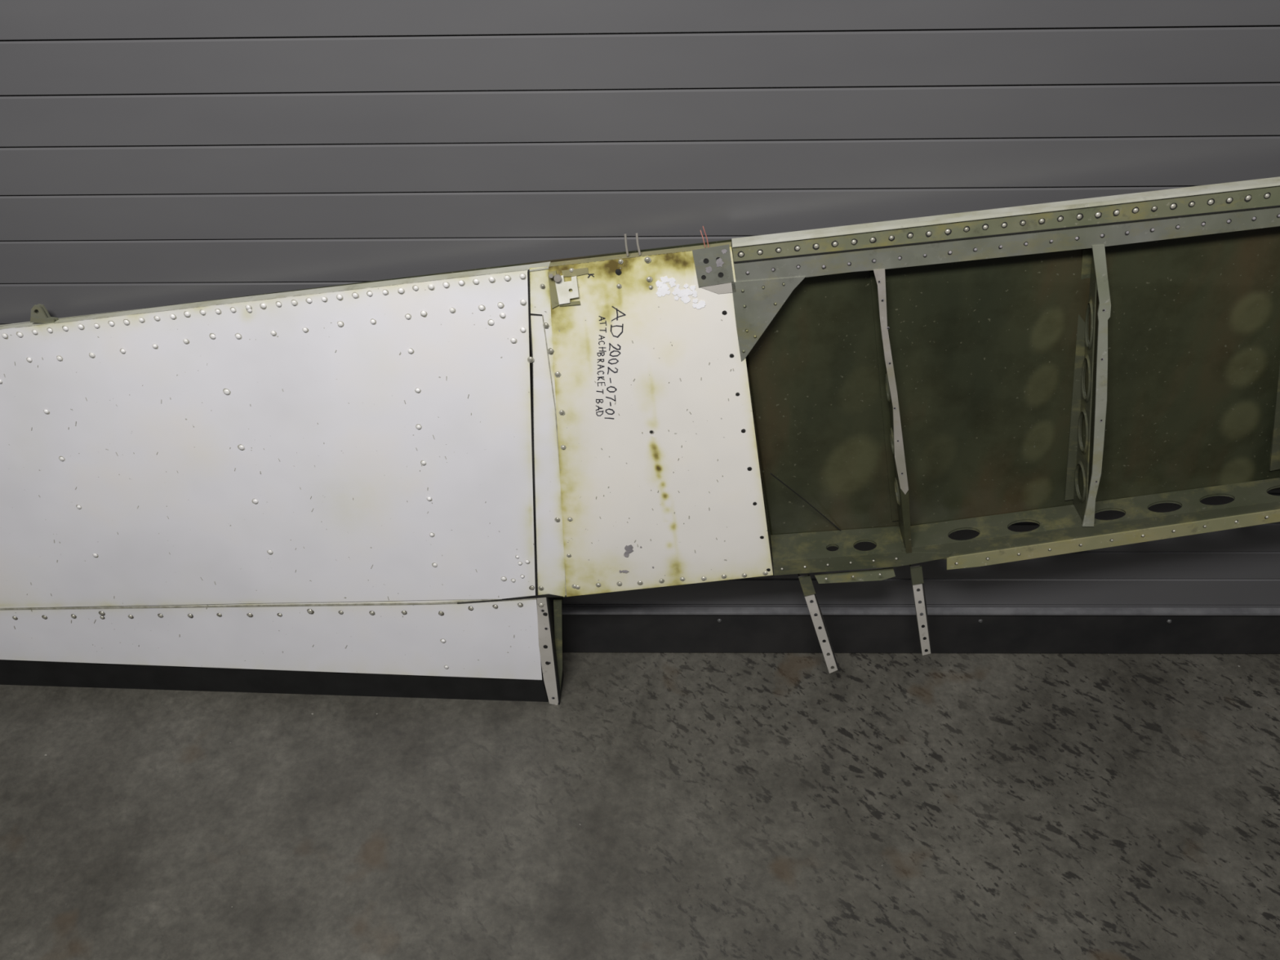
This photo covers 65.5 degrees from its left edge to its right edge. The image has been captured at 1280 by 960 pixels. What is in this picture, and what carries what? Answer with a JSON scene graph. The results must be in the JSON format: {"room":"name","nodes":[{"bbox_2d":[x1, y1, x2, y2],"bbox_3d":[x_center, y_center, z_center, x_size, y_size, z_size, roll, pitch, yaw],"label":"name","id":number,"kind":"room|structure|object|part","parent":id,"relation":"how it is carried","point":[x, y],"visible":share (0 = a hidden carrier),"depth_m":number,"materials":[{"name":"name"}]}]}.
{"room":"aircraft hangar","nodes":[
{"label":"aircraft hangar","id":0,"kind":"room"},
{"bbox_2d":[0,652,1279,959],"bbox_3d":[0.009,1.979,0.279,9.000,0.100,5.030,0,39,1],"label":"floor","id":1,"kind":"structure","parent":0,"point":[669,806],"depth_m":1.86,"materials":[{"name":"concrete"}]},
{"bbox_2d":[0,176,1279,705],"bbox_3d":[-0.189,-0.003,1.766,3.061,1.117,0.138,0,39,1],"label":"aircraft wing","id":2,"kind":"object","parent":1,"relation":"on","point":[400,486],"visible":1,"depth_m":1.72,"materials":[{"name":"white paint"}]},
{"bbox_3d":[0.111,-0.325,1.513,0.065,0.068,0.008,1,39,2],"label":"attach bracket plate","id":3,"kind":"part","parent":2,"relation":"part of","materials":[{"name":"metal"}]},
{"bbox_2d":[0,0,1279,608],"bbox_3d":[0.029,-0.656,1.354,9.000,2.624,0.032,0,39,1],"label":"wall","id":4,"kind":"structure","parent":0,"point":[153,153],"depth_m":1.46,"materials":[{"name":"grey metal"}]},
{"bbox_2d":[561,614,1279,653],"bbox_3d":[0.048,0.324,2.127,9.000,0.128,0.011,0,39,1],"label":"baseboard","id":5,"kind":"structure","parent":4,"relation":"attached to","point":[793,633],"depth_m":2.11,"materials":[{"name":"black rubber"}]},
{"bbox_2d":[561,607,1279,615],"bbox_3d":[0.047,0.274,2.082,9.000,0.007,0.017,0,39,1],"label":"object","id":6,"kind":"object","parent":4,"relation":"attached to","point":[565,611],"visible":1,"depth_m":2.07,"materials":[{"name":"metal"}]},
{"bbox_2d":[717,618,1171,622],"bbox_3d":[0.047,0.297,2.096,3.210,0.010,0.003,0,39,1],"label":"screws","id":7,"kind":"object","parent":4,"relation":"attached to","point":[719,620],"visible":0.75,"depth_m":2.08,"materials":[{"name":"black metal"}]}
]}

